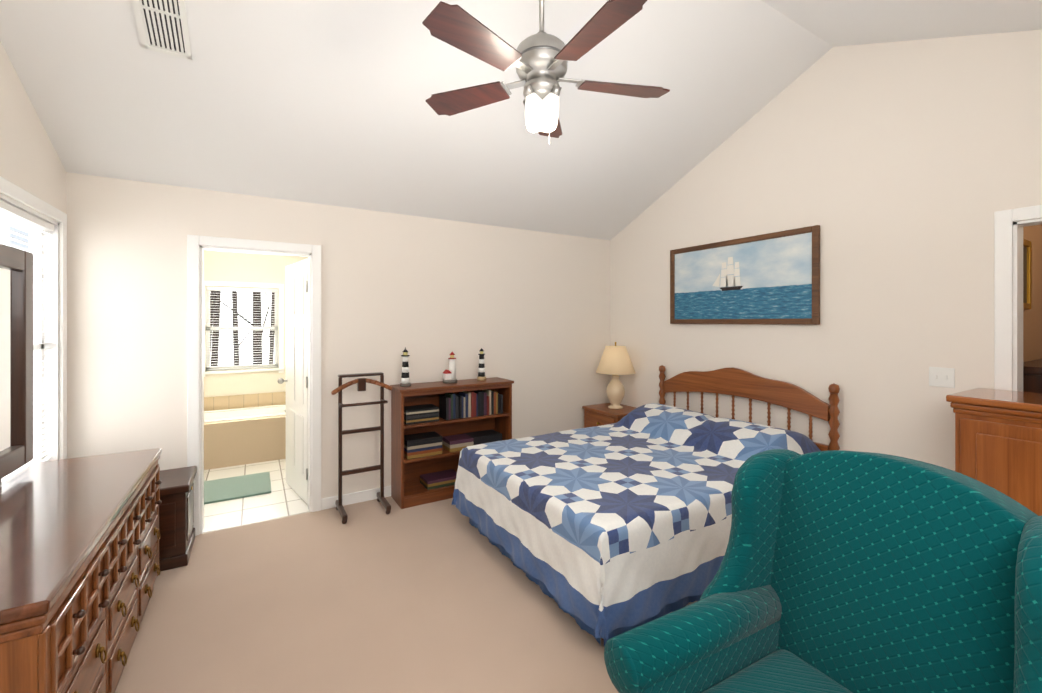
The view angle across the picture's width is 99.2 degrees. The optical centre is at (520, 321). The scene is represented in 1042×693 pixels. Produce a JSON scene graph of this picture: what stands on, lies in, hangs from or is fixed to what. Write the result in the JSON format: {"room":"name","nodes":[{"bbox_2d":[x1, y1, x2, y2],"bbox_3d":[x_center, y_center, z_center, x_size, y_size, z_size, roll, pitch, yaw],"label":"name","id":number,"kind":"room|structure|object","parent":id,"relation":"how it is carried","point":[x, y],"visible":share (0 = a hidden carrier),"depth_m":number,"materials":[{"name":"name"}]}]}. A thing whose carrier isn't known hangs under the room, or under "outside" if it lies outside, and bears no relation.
{"room":"bedroom","nodes":[
{"label":"bedroom","id":0,"kind":"room"},
{"bbox_2d":[0,41,65,216],"bbox_3d":[-1.722,-0.255,0.780,0.120,3.510,4.840,0,0,-31],"label":"wall","id":1,"kind":"structure","parent":0,"point":[30,162],"depth_m":2.28,"materials":[{"name":"white paint"}]},
{"bbox_2d":[0,176,66,461],"bbox_3d":[-2.338,0.155,1.845,0.160,1.646,2.076,0,0,-31],"label":"window","id":2,"kind":"structure","parent":1,"relation":"in","point":[55,322],"depth_m":2.65,"materials":[{"name":"white"}]},
{"bbox_2d":[0,200,53,481],"bbox_3d":[-2.331,0.133,1.849,0.040,1.415,1.840,0,0,-31],"label":"window blind","id":3,"kind":"object","parent":2,"relation":"attached to","point":[22,216],"visible":0.58,"depth_m":2.47,"materials":[{"name":"white"}]},
{"bbox_2d":[202,459,308,533],"bbox_3d":[-2.701,1.550,4.392,1.560,0.100,2.600,0,0,-31],"label":"floor","id":4,"kind":"structure","parent":0,"point":[283,498],"depth_m":3.66,"materials":[{"name":"tile"}]},
{"bbox_2d":[204,472,270,503],"bbox_3d":[-2.615,1.491,3.977,0.640,0.018,0.600,0,0,-31],"label":"bath rug","id":5,"kind":"object","parent":4,"relation":"on","point":[229,488],"visible":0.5,"depth_m":3.97,"materials":[{"name":"green fabric"}]},
{"bbox_2d":[204,392,285,469],"bbox_3d":[-3.091,1.179,5.042,1.312,0.641,0.836,0,0,-31],"label":"bathtub","id":6,"kind":"object","parent":4,"relation":"on","point":[244,429],"visible":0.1,"depth_m":4.76,"materials":[{"name":"beige ceramic"}]},
{"bbox_2d":[204,250,307,396],"bbox_3d":[-3.339,0.280,5.455,1.320,2.440,0.120,0,0,-31],"label":"wall","id":7,"kind":"structure","parent":0,"point":[239,267],"depth_m":5.39,"materials":[{"name":"beige paint"}]},
{"bbox_2d":[204,281,283,376],"bbox_3d":[-3.379,0.080,5.396,0.870,1.120,0.140,0,0,-31],"label":"bathroom window","id":8,"kind":"structure","parent":7,"relation":"in","point":[280,369],"depth_m":5.42,"materials":[{"name":"white"}]},
{"bbox_2d":[207,286,277,369],"bbox_3d":[-3.379,0.074,5.396,0.730,0.978,0.040,0,0,-31],"label":"window blind","id":9,"kind":"object","parent":8,"relation":"attached to","point":[242,289],"visible":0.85,"depth_m":5.38,"materials":[{"name":"white plastic"}]},
{"bbox_2d":[66,172,609,498],"bbox_3d":[-0.944,0.280,4.000,4.770,2.440,0.120,0,0,-31],"label":"wall","id":10,"kind":"structure","parent":0,"point":[527,312],"depth_m":3.65,"materials":[{"name":"white paint"}]},
{"bbox_2d":[187,235,320,535],"bbox_3d":[-1.994,0.446,3.370,0.856,2.108,0.156,0,0,-31],"label":"door frame","id":11,"kind":"structure","parent":10,"relation":"attached to","point":[195,422],"depth_m":3.22,"materials":[{"name":"white wood"}]},
{"bbox_2d":[278,258,307,504],"bbox_3d":[-1.987,0.487,3.870,0.224,2.010,0.702,0,0,-31],"label":"bathroom door","id":12,"kind":"structure","parent":10,"relation":"in","point":[296,380],"depth_m":3.81,"materials":[{"name":"white wood"}]},
{"bbox_2d":[321,486,390,509],"bbox_3d":[-0.292,1.455,4.315,3.030,0.090,0.012,0,0,-31],"label":"baseboard","id":13,"kind":"structure","parent":10,"relation":"attached to","point":[352,498],"depth_m":3.65,"materials":[{"name":"white"}]},
{"bbox_2d":[115,496,696,692],"bbox_3d":[0.302,1.550,1.926,4.770,0.100,4.720,0,0,-31],"label":"floor carpet","id":14,"kind":"object","parent":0,"point":[441,596],"visible":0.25,"depth_m":2.25,"materials":[{"name":"beige carpet"}]},
{"bbox_2d":[0,448,161,692],"bbox_3d":[-1.826,1.105,1.692,0.540,0.790,1.610,0,0,-31],"label":"dresser","id":15,"kind":"object","parent":14,"relation":"on","point":[79,556],"visible":1,"depth_m":1.55,"materials":[{"name":"brown wood"}]},
{"bbox_2d":[0,243,32,485],"bbox_3d":[-2.006,0.189,1.525,0.055,1.038,1.370,0,0,-31],"label":"mirror","id":16,"kind":"object","parent":15,"relation":"on","point":[16,358],"visible":1,"depth_m":2.01,"materials":[{"name":"brown wood"}]},
{"bbox_2d":[159,466,196,570],"bbox_3d":[-2.410,1.250,2.752,0.610,0.500,0.430,0,0,-31],"label":"nightstand","id":17,"kind":"object","parent":14,"relation":"on","point":[176,522],"visible":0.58,"depth_m":2.71,"materials":[{"name":"brown wood"}]},
{"bbox_2d":[331,372,391,523],"bbox_3d":[-1.245,0.958,3.493,0.464,1.085,0.340,0,0,-31],"label":"stand","id":18,"kind":"object","parent":14,"relation":"on","point":[361,386],"visible":1,"depth_m":3.50,"materials":[{"name":"brown wood"}]},
{"bbox_2d":[390,377,513,508],"bbox_3d":[-0.593,1.020,3.932,1.050,0.960,0.326,0,0,-31],"label":"bookshelf","id":19,"kind":"object","parent":14,"relation":"on","point":[437,427],"visible":0.71,"depth_m":3.84,"materials":[{"name":"brown wood"}]},
{"bbox_2d":[400,348,410,386],"bbox_3d":[-0.972,0.377,3.727,0.090,0.323,0.090,0,0,-31],"label":"lighthouse","id":20,"kind":"object","parent":19,"relation":"on","point":[405,380],"visible":1,"depth_m":3.70,"materials":[{"name":"grey ceramic"}]},
{"bbox_2d":[443,352,456,383],"bbox_3d":[-0.629,0.401,3.933,0.124,0.275,0.124,0,0,-31],"label":"lighthouse","id":21,"kind":"object","parent":19,"relation":"on","point":[449,376],"visible":1,"depth_m":3.92,"materials":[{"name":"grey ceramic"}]},
{"bbox_2d":[477,348,485,380],"bbox_3d":[-0.363,0.389,4.092,0.084,0.298,0.084,0,0,-31],"label":"lighthouse","id":22,"kind":"object","parent":19,"relation":"on","point":[481,374],"visible":1,"depth_m":4.07,"materials":[{"name":"black ceramic"}]},
{"bbox_2d":[582,403,635,427],"bbox_3d":[0.985,1.207,4.697,0.476,0.585,0.554,0,0,-31],"label":"nightstand","id":23,"kind":"object","parent":14,"relation":"on","point":[599,414],"visible":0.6,"depth_m":4.63,"materials":[{"name":"brown wood"}]},
{"bbox_2d":[596,342,634,408],"bbox_3d":[1.004,0.563,4.709,0.410,0.701,0.410,0,0,-31],"label":"lamp","id":24,"kind":"object","parent":23,"relation":"on","point":[615,362],"visible":1,"depth_m":4.62,"materials":[{"name":"beige ceramic"}]},
{"bbox_2d":[451,365,839,646],"bbox_3d":[0.860,0.943,3.182,2.238,1.115,1.697,0,0,-31],"label":"bed","id":25,"kind":"object","parent":14,"relation":"on","point":[604,533],"visible":0.92,"depth_m":2.55,"materials":[{"name":"blue fabric"}]},
{"bbox_2d":[604,449,1041,692],"bbox_3d":[0.785,0.948,1.142,0.969,1.105,0.816,0,0,-31],"label":"wingback chair","id":26,"kind":"object","parent":14,"relation":"on","point":[840,571],"visible":1,"depth_m":1.25,"materials":[{"name":"teal fabric"}]},
{"bbox_2d":[946,388,1041,515],"bbox_3d":[2.626,0.935,1.925,0.516,1.130,1.042,0,0,-31],"label":"chest","id":27,"kind":"object","parent":14,"relation":"on","point":[998,439],"visible":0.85,"depth_m":2.09,"materials":[{"name":"brown wood"}]},
{"bbox_2d":[0,0,1041,239],"bbox_3d":[0.271,-1.468,1.977,4.770,1.163,4.840,0,0,-31],"label":"ceiling","id":28,"kind":"structure","parent":0,"point":[324,102],"depth_m":2.79,"materials":[{"name":"white paint"}]},
{"bbox_2d":[132,0,191,59],"bbox_3d":[-1.627,-1.514,1.972,0.200,0.305,0.675,0,0,-31],"label":"ceiling vent","id":29,"kind":"object","parent":28,"relation":"in","point":[162,25],"visible":1,"depth_m":2.14,"materials":[{"name":"white metal"}]},
{"bbox_2d":[422,0,669,143],"bbox_3d":[0.101,-1.341,1.835,1.096,1.193,1.054,0,0,-31],"label":"ceiling fan","id":30,"kind":"object","parent":28,"relation":"hanging from","point":[540,59],"visible":1,"depth_m":1.77,"materials":[{"name":"brown wood"}]},
{"bbox_2d":[610,30,1041,470],"bbox_3d":[2.264,-0.255,3.174,0.120,3.510,4.840,0,0,-31],"label":"wall","id":31,"kind":"structure","parent":0,"point":[900,173],"depth_m":2.95,"materials":[{"name":"white paint"}]},
{"bbox_2d":[670,225,819,324],"bbox_3d":[1.812,-0.340,3.771,0.035,0.720,1.330,0,0,-31],"label":"framed picture","id":32,"kind":"object","parent":31,"relation":"attached to","point":[771,278],"visible":1,"depth_m":3.64,"materials":[{"name":"brown wood"}]},
{"bbox_2d":[929,367,954,387],"bbox_3d":[2.504,0.330,2.641,0.015,0.116,0.116,0,0,-31],"label":"switch plate","id":33,"kind":"object","parent":31,"relation":"attached to","point":[941,377],"visible":1,"depth_m":2.64,"materials":[{"name":"white paint"}]},
{"bbox_2d":[994,205,1041,391],"bbox_3d":[2.918,0.446,2.085,0.156,2.108,0.936,0,0,-31],"label":"door frame","id":34,"kind":"structure","parent":31,"relation":"attached to","point":[1008,301],"depth_m":2.41,"materials":[{"name":"white wood"}]},
{"bbox_2d":[1023,225,1041,361],"bbox_3d":[3.492,0.280,3.083,1.890,2.440,0.120,0,0,-31],"label":"wall","id":35,"kind":"structure","parent":0,"point":[1032,333],"depth_m":2.97,"materials":[{"name":"brown paint"}]},
{"bbox_2d":[1023,239,1031,309],"bbox_3d":[3.141,-0.300,2.783,0.360,0.440,0.025,0,0,-31],"label":"framed picture","id":36,"kind":"object","parent":35,"relation":"attached to","point":[1027,274],"visible":0.52,"depth_m":2.85,"materials":[{"name":"gold metal"}]},
{"bbox_3d":[4.093,1.550,2.091,2.140,0.100,2.440,0,0,-31],"label":"floor","id":37,"kind":"structure","parent":0,"visible":0},
{"bbox_2d":[1023,359,1041,392],"bbox_3d":[3.370,0.878,2.712,1.020,1.245,0.381,0,0,-31],"label":"cabinet","id":38,"kind":"object","parent":37,"relation":"on","point":[1032,376],"visible":0.15,"depth_m":2.53,"materials":[{"name":"brown wood"}]},
{"label":"outside","id":39,"kind":"structure","parent":0,"visible":0},
{"bbox_2d":[0,218,8,478],"bbox_3d":[-2.818,0.150,1.557,0.001,3.700,4.300,0,0,-31],"label":"sky","id":40,"kind":"structure","parent":39,"point":[4,232],"depth_m":3.34,"materials":[{"name":"white"}]},
{"bbox_2d":[210,291,274,365],"bbox_3d":[-5.333,-0.751,8.853,6.000,5.500,0.001,0,0,-31],"label":"sky","id":41,"kind":"structure","parent":39,"point":[250,309],"depth_m":8.75,"materials":[{"name":"white"}]},
{"bbox_2d":[210,291,274,365],"bbox_3d":[-4.385,-0.300,7.529,3.027,3.604,1.306,0,0,-31],"label":"trees","id":42,"kind":"object","parent":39,"point":[257,298],"visible":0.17,"depth_m":7.14,"materials":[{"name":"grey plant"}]}
]}

